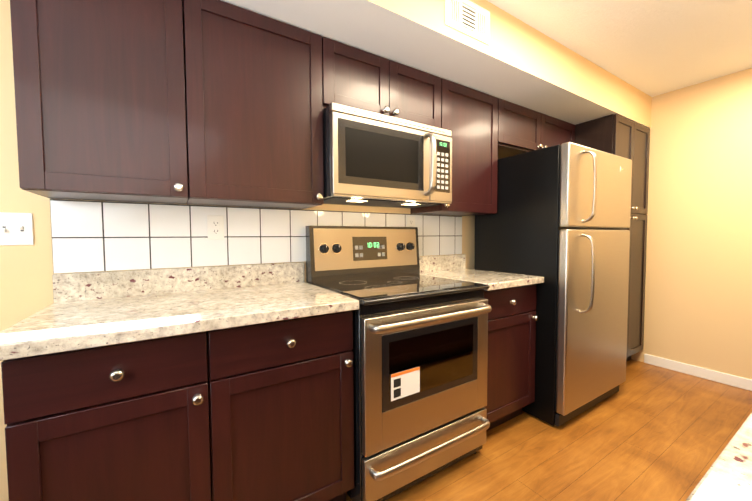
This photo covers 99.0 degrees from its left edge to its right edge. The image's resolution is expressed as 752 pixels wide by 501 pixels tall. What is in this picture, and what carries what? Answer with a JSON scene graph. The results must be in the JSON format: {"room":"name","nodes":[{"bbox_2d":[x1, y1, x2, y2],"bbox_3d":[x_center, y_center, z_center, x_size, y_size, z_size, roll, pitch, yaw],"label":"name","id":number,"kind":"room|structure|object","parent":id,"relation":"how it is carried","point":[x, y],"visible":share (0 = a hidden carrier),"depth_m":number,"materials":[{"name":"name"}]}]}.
{"room":"kitchen","nodes":[
{"label":"kitchen","id":0,"kind":"room"},
{"bbox_2d":[0,0,474,500],"bbox_3d":[-0.141,-0.115,2.036,5.500,2.385,0.100,-2,3,-32],"label":"wall","id":1,"kind":"structure","parent":0,"point":[26,282],"depth_m":1.22,"materials":[{"name":"yellow paint"}]},
{"bbox_2d":[0,212,33,244],"bbox_3d":[-1.377,-0.080,1.186,0.156,0.122,0.017,-2,3,-32],"label":"switch plate","id":2,"kind":"object","parent":1,"relation":"attached to","point":[16,228],"visible":1,"depth_m":1.21,"materials":[{"name":"white plastic"}]},
{"bbox_2d":[10,0,187,203],"bbox_3d":[-0.993,-0.599,1.220,0.456,0.792,0.332,-2,3,-32],"label":"upper cabinet","id":3,"kind":"object","parent":1,"relation":"attached to","point":[99,88],"visible":1,"depth_m":1.10,"materials":[{"name":"brown wood"}]},
{"bbox_2d":[182,0,323,208],"bbox_3d":[-0.561,-0.613,1.492,0.560,0.792,0.332,-2,3,-32],"label":"upper cabinet","id":4,"kind":"object","parent":1,"relation":"attached to","point":[254,109],"visible":1,"depth_m":1.36,"materials":[{"name":"brown wood"}]},
{"bbox_2d":[50,199,461,272],"bbox_3d":[-0.305,-0.087,1.870,2.286,0.292,0.006,-2,3,-32],"label":"wall tiles","id":5,"kind":"structure","parent":1,"relation":"attached to","point":[90,236],"depth_m":1.51,"materials":[{"name":"white tile"}]},
{"bbox_2d":[207,215,223,239],"bbox_3d":[-0.778,-0.111,1.562,0.072,0.118,0.007,-2,3,-32],"label":"outlet","id":6,"kind":"object","parent":5,"relation":"attached to","point":[215,225],"visible":1,"depth_m":1.56,"materials":[{"name":"white plastic"}]},
{"bbox_2d":[407,216,414,226],"bbox_3d":[0.241,-0.175,2.204,0.072,0.118,0.007,-2,3,-32],"label":"outlet","id":7,"kind":"object","parent":5,"relation":"attached to","point":[410,221],"visible":0.6,"depth_m":2.20,"materials":[{"name":"white plastic"}]},
{"bbox_2d":[322,37,440,127],"bbox_3d":[-0.002,-0.860,1.836,0.759,0.334,0.332,-2,3,-32],"label":"upper cabinet","id":8,"kind":"object","parent":1,"relation":"attached to","point":[354,77],"visible":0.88,"depth_m":1.69,"materials":[{"name":"brown wood"}]},
{"bbox_2d":[323,102,451,208],"bbox_3d":[0.036,-0.476,1.796,0.754,0.424,0.464,-2,3,-32],"label":"microwave","id":9,"kind":"object","parent":8,"relation":"attached to","point":[372,159],"visible":1,"depth_m":1.61,"materials":[{"name":"silver metal"}]},
{"bbox_2d":[410,78,497,215],"bbox_3d":[0.544,-0.649,2.190,0.525,0.792,0.332,-2,3,-32],"label":"upper cabinet","id":10,"kind":"object","parent":1,"relation":"attached to","point":[469,118],"visible":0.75,"depth_m":2.09,"materials":[{"name":"brown wood"}]},
{"bbox_2d":[498,98,574,158],"bbox_3d":[1.198,-0.910,2.593,1.019,0.312,0.332,-2,3,-32],"label":"upper cabinet","id":11,"kind":"object","parent":1,"relation":"attached to","point":[521,129],"visible":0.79,"depth_m":2.40,"materials":[{"name":"brown wood"}]},
{"bbox_2d":[221,0,651,127],"bbox_3d":[0.042,-1.159,1.693,5.300,0.270,0.604,-2,3,-32],"label":"soffit","id":12,"kind":"structure","parent":0,"point":[519,62],"depth_m":1.77,"materials":[{"name":"paint"}]},
{"bbox_2d":[445,0,489,44],"bbox_3d":[0.462,-1.155,1.593,0.317,0.169,0.014,-2,3,-32],"label":"air vent register","id":13,"kind":"object","parent":12,"relation":"attached to","point":[469,18],"visible":1,"depth_m":1.59,"materials":[{"name":"white plastic"}]},
{"bbox_2d":[346,359,751,500],"bbox_3d":[0.513,1.167,1.067,5.500,0.100,2.520,-2,3,-32],"label":"floor","id":14,"kind":"structure","parent":0,"point":[647,432],"depth_m":1.75,"materials":[{"name":"laminate"}]},
{"bbox_2d":[1,331,211,500],"bbox_3d":[-0.880,0.682,1.166,0.452,0.875,0.628,-2,3,-32],"label":"base cabinet","id":15,"kind":"object","parent":14,"relation":"on","point":[128,421],"visible":0.96,"depth_m":0.91,"materials":[{"name":"brown wood"}]},
{"bbox_2d":[207,311,353,500],"bbox_3d":[-0.465,0.669,1.428,0.528,0.875,0.628,-2,3,-32],"label":"base cabinet","id":16,"kind":"object","parent":14,"relation":"on","point":[281,410],"visible":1,"depth_m":1.17,"materials":[{"name":"brown wood"}]},
{"bbox_2d":[0,262,358,360],"bbox_3d":[-0.668,0.163,1.269,1.017,0.148,0.646,-2,3,-32],"label":"countertop","id":17,"kind":"structure","parent":16,"relation":"on","point":[84,310],"depth_m":1.20,"materials":[{"name":"stone"}]},
{"bbox_2d":[306,226,491,500],"bbox_3d":[0.116,0.478,1.719,0.754,1.226,0.689,-2,3,-32],"label":"range","id":18,"kind":"object","parent":14,"relation":"on","point":[420,354],"visible":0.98,"depth_m":1.48,"materials":[{"name":"silver metal"}]},
{"bbox_2d":[484,284,537,430],"bbox_3d":[0.631,0.633,2.120,0.517,0.875,0.628,-2,3,-32],"label":"base cabinet","id":19,"kind":"object","parent":14,"relation":"on","point":[512,317],"visible":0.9,"depth_m":1.89,"materials":[{"name":"brown wood"}]},
{"bbox_2d":[419,254,543,290],"bbox_3d":[0.634,0.120,2.091,0.523,0.148,0.646,-2,3,-32],"label":"countertop","id":20,"kind":"structure","parent":19,"relation":"on","point":[448,266],"depth_m":2.10,"materials":[{"name":"stone"}]},
{"bbox_2d":[474,142,631,426],"bbox_3d":[1.298,0.207,2.339,0.843,1.700,0.746,-2,3,-32],"label":"fridge","id":21,"kind":"object","parent":14,"relation":"on","point":[559,219],"visible":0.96,"depth_m":2.01,"materials":[{"name":"silver metal"}]},
{"bbox_2d":[575,114,649,361],"bbox_3d":[2.005,-0.030,2.962,0.678,2.112,0.628,-2,3,-32],"label":"pantry cabinet","id":22,"kind":"object","parent":14,"relation":"on","point":[617,135],"visible":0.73,"depth_m":2.76,"materials":[{"name":"brown wood"}]},
{"bbox_2d":[487,0,751,96],"bbox_3d":[0.499,-1.316,0.961,5.500,0.100,2.520,-2,3,-32],"label":"ceiling","id":23,"kind":"structure","parent":0,"point":[652,48],"depth_m":1.96,"materials":[{"name":"white paint"}]},
{"bbox_2d":[631,68,751,379],"bbox_3d":[2.788,-0.149,2.454,0.100,2.385,2.320,-2,3,-32],"label":"wall","id":24,"kind":"structure","parent":0,"point":[698,297],"depth_m":2.60,"materials":[{"name":"yellow paint"}]},
{"bbox_2d":[644,354,751,390],"bbox_3d":[2.732,1.001,2.497,0.013,0.085,1.046,-2,3,-32],"label":"baseboard","id":25,"kind":"structure","parent":24,"relation":"attached to","point":[723,378],"depth_m":2.62,"materials":[{"name":"white paint"}]},
{"bbox_2d":[685,412,751,500],"bbox_3d":[1.199,0.627,0.505,4.690,1.020,0.657,-2,3,-32],"label":"countertop","id":26,"kind":"structure","parent":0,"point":[727,476],"depth_m":0.34,"materials":[{"name":"stone"}]}
]}

